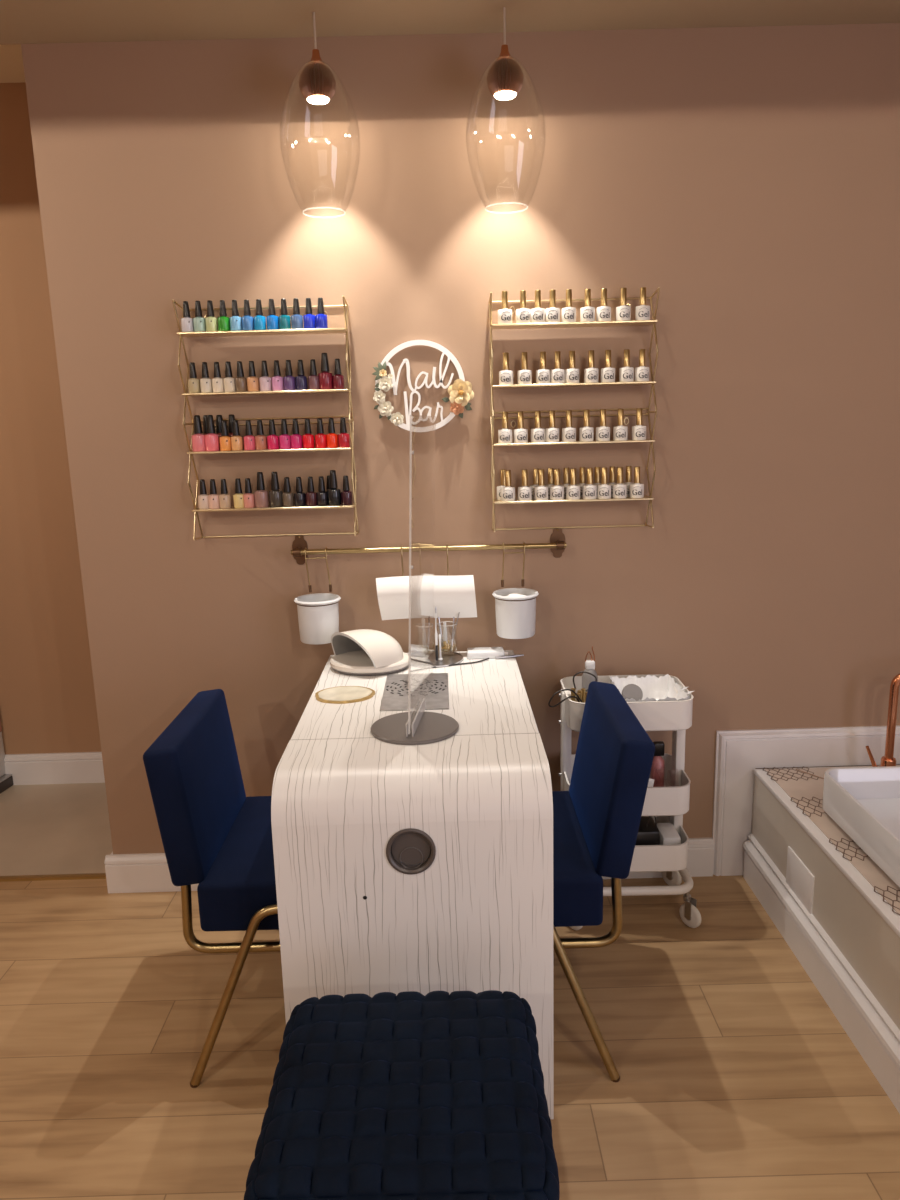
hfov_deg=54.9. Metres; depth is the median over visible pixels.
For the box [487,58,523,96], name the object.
socket
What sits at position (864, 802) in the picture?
basin
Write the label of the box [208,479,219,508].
bottle
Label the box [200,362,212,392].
bottle
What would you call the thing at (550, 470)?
bottle
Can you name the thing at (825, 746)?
trim
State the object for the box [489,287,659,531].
wall rack
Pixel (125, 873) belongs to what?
baseboard
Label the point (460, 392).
sign
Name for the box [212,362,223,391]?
bottle
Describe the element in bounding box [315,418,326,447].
bottle
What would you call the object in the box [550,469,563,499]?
bottle
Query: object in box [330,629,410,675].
lamp
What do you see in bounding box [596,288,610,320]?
bottle
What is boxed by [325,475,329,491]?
bottle
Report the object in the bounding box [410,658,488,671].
power cord
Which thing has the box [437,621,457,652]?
glass tumbler
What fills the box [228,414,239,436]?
bottle
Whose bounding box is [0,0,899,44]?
ceiling
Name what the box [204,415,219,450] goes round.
bottle
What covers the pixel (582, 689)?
bottle
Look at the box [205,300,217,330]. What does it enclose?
bottle
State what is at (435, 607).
stick
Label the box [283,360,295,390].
bottle
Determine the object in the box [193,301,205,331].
bottle
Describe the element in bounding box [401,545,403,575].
s-hook
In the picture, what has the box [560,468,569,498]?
bottle
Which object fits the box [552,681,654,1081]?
chair
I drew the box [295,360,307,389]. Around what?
bottle
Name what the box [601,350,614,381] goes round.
bottle
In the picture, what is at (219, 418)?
bottle
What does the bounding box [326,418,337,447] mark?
bottle
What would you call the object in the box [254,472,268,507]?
bottle
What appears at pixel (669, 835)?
folded towel
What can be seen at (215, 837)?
chair
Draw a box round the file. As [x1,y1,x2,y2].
[443,622,447,650]
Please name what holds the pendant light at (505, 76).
hanging from the ceiling at (21, 21)
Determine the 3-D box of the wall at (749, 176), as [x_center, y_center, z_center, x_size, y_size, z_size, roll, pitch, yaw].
[0.596,-0.552,2.883,3.352,2.700,0.900,-2,12,0]
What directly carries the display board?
on the floor
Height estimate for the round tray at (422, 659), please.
0.006 m
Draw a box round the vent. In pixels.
[380,673,448,710]
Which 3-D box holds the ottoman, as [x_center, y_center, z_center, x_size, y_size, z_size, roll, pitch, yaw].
[-0.060,0.927,1.342,0.425,0.465,0.435,-2,12,0]
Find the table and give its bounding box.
[271,650,553,1118]
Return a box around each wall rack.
[172,295,358,539]
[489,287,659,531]
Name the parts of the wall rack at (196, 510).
frame, frame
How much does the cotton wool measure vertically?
0.045 m
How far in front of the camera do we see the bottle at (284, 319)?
2.30 m
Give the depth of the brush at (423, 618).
2.47 m
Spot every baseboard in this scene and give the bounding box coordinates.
[4,752,104,784]
[104,838,713,892]
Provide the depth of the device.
2.44 m
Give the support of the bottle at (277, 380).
on the wall rack at (196, 510)
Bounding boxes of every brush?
[421,617,426,651]
[427,615,429,652]
[435,629,437,660]
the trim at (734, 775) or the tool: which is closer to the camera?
the tool
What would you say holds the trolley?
on the floor
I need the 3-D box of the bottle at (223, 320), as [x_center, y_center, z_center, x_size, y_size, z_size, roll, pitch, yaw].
[-0.603,-0.755,2.305,0.032,0.081,0.032,-2,12,-3]
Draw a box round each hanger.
[305,547,331,591]
[501,542,524,586]
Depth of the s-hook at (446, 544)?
2.44 m
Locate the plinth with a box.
[743,765,899,1113]
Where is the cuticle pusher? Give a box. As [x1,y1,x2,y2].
[438,617,443,649]
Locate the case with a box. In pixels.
[635,816,659,844]
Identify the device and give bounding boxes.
[467,647,507,658]
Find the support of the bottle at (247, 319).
on the wall rack at (196, 510)
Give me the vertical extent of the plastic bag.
0.086 m
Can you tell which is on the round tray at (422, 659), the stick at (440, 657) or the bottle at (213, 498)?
the stick at (440, 657)
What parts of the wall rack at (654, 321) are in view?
frame, frame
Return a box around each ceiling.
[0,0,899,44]
[0,44,24,82]
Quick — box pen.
[495,654,523,658]
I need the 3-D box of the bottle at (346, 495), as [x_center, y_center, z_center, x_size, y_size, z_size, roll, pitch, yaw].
[-0.287,-0.304,2.402,0.032,0.081,0.032,-4,12,-11]
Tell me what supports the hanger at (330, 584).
hanging from the wall rail
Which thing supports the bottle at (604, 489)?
on the wall rack at (654, 321)
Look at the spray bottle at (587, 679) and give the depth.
2.44 m
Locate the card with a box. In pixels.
[648,778,653,786]
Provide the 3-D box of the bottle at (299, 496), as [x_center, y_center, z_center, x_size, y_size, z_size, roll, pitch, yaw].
[-0.417,-0.301,2.402,0.032,0.081,0.032,1,12,14]
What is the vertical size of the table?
0.754 m
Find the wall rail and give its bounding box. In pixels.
[291,529,565,564]
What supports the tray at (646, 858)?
on the trolley
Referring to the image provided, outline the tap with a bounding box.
[866,674,899,766]
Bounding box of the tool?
[450,612,459,650]
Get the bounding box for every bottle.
[181,301,193,331]
[188,362,200,392]
[191,415,205,451]
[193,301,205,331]
[198,479,208,508]
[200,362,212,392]
[203,415,207,434]
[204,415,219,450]
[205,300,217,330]
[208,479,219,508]
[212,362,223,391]
[216,415,222,450]
[217,300,229,330]
[219,421,231,450]
[219,479,230,508]
[223,361,235,391]
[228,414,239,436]
[229,300,241,330]
[231,420,242,450]
[233,478,243,507]
[235,361,246,391]
[241,299,253,329]
[243,420,255,449]
[243,478,254,507]
[247,361,258,391]
[254,299,265,329]
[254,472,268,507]
[255,420,266,449]
[259,361,271,390]
[266,299,278,329]
[267,419,278,449]
[269,471,282,506]
[271,360,283,390]
[278,299,290,328]
[279,419,290,448]
[282,477,293,506]
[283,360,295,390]
[290,419,302,448]
[291,298,302,328]
[294,477,305,506]
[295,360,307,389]
[302,418,314,448]
[303,298,315,328]
[305,476,316,505]
[308,359,318,389]
[315,298,327,327]
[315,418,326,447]
[316,476,327,505]
[318,353,332,389]
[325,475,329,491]
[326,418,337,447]
[327,470,340,505]
[332,359,344,388]
[338,417,349,447]
[341,476,352,504]
[497,469,505,499]
[498,291,511,323]
[498,412,511,443]
[499,353,512,384]
[501,470,514,500]
[514,411,527,442]
[516,290,529,322]
[517,352,531,384]
[518,470,531,500]
[530,468,538,498]
[531,290,544,322]
[531,411,544,442]
[534,469,547,500]
[536,352,549,383]
[544,468,553,498]
[545,290,559,322]
[545,411,558,441]
[550,351,564,383]
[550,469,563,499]
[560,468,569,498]
[562,289,575,321]
[562,410,575,441]
[565,351,578,382]
[566,468,579,499]
[571,688,575,701]
[576,467,586,497]
[579,410,593,441]
[580,289,594,321]
[581,688,585,702]
[582,646,597,691]
[583,468,596,498]
[584,350,598,382]
[593,467,600,484]
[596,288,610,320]
[596,409,609,440]
[597,467,610,498]
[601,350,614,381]
[607,466,616,496]
[612,467,626,497]
[613,409,627,440]
[616,288,630,320]
[619,349,633,381]
[623,466,633,496]
[630,467,643,497]
[632,408,645,439]
[635,287,649,319]
[635,349,648,381]
[650,741,664,786]
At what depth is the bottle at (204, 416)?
2.39 m
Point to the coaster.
(342, 694)
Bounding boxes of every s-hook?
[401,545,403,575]
[419,545,421,575]
[446,544,448,575]
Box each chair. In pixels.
[143,689,280,1087]
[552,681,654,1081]
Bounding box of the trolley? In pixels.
[559,674,700,929]
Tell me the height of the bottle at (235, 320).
0.081 m
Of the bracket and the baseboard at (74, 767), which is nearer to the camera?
the bracket
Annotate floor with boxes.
[0,783,899,1199]
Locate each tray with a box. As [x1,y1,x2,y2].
[408,650,462,667]
[560,674,692,731]
[564,753,690,815]
[630,816,688,871]
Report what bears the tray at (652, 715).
on the trolley
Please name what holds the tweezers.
in the glass tumbler at (443, 621)
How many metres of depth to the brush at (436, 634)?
2.40 m
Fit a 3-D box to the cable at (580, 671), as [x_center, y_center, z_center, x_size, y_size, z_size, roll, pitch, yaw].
[0.376,0.256,2.419,0.067,0.119,0.006,1,12,10]
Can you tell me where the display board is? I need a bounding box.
[0,719,12,792]
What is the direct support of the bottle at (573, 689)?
in the trolley
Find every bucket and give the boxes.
[294,593,340,643]
[492,588,538,638]
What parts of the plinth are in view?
access panel, panel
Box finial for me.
[293,548,301,556]
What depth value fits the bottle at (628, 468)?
2.43 m
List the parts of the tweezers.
handle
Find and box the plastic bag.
[610,674,693,701]
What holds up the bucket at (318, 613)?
hanging from the hanger at (330, 584)
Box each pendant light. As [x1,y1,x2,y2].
[279,12,360,213]
[465,7,545,209]
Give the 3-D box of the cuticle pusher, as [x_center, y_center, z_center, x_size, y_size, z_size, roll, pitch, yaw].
[-0.027,0.089,2.484,0.021,0.111,0.006,10,16,44]
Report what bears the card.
on the pouch
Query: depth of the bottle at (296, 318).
2.30 m
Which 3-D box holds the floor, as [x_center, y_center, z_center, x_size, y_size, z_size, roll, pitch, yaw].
[-0.024,1.303,0.912,4.710,0.101,5.500,-2,12,0]
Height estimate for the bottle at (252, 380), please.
0.081 m
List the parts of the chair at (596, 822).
seat, leg, frame, backrest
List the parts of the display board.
trim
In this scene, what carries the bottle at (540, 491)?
on the wall rack at (654, 321)
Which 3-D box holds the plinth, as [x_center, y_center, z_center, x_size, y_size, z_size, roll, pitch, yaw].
[1.609,0.866,1.676,1.402,0.362,2.001,-2,12,0]
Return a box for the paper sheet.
[376,575,476,619]
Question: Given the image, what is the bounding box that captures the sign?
[372,340,473,431]
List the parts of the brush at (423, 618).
handle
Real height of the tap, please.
0.343 m
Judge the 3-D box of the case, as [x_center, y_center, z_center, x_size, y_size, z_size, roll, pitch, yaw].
[0.532,0.658,2.469,0.110,0.152,0.120,-2,12,0]
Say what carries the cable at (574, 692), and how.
hanging from the trolley
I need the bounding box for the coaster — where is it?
[315,686,374,703]
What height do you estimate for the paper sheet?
0.132 m
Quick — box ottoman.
[244,990,559,1199]
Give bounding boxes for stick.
[435,607,436,628]
[438,634,442,659]
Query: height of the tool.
0.128 m
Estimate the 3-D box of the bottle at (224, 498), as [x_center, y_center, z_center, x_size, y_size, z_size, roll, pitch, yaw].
[-0.625,-0.295,2.400,0.032,0.081,0.032,2,12,15]
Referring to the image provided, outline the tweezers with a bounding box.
[451,617,454,650]
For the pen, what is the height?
0.009 m
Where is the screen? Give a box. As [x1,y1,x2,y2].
[371,451,458,744]
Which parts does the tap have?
lever, spout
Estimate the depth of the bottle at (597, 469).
2.43 m
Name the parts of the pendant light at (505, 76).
cord, bulb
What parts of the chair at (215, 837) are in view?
backrest, frame, leg, seat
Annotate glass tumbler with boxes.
[416,623,434,652]
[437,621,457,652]
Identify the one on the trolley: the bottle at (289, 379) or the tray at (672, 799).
the tray at (672, 799)
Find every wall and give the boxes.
[0,83,100,753]
[21,23,899,853]
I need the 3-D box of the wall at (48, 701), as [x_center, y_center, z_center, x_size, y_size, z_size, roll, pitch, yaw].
[-1.757,-0.582,3.322,1.448,2.700,0.100,-2,12,0]
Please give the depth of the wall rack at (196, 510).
2.35 m
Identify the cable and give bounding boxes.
[548,689,581,706]
[573,671,596,690]
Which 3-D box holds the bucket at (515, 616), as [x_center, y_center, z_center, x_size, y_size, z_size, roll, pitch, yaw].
[0.186,0.038,2.455,0.131,0.123,0.131,-2,12,0]
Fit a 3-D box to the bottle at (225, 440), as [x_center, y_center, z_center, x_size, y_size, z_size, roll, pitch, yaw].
[-0.615,-0.449,2.369,0.032,0.081,0.032,-3,12,-6]
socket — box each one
[299,62,335,101]
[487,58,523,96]
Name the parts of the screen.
clamp rail, plate, clamp rail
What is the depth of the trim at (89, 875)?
2.78 m
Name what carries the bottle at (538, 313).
on the wall rack at (654, 321)
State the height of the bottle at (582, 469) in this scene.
0.084 m
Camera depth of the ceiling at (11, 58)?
2.87 m
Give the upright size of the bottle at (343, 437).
0.081 m
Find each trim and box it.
[0,873,105,881]
[712,731,754,875]
[716,725,899,767]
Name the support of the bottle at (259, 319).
on the wall rack at (196, 510)
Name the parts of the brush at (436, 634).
handle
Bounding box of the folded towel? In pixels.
[657,823,680,844]
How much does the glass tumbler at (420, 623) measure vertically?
0.089 m
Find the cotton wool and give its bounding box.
[507,593,525,596]
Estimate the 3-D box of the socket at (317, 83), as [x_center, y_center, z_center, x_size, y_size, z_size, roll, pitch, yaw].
[-0.325,-1.268,2.122,0.090,0.078,0.091,-2,12,0]
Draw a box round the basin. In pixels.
[822,766,899,886]

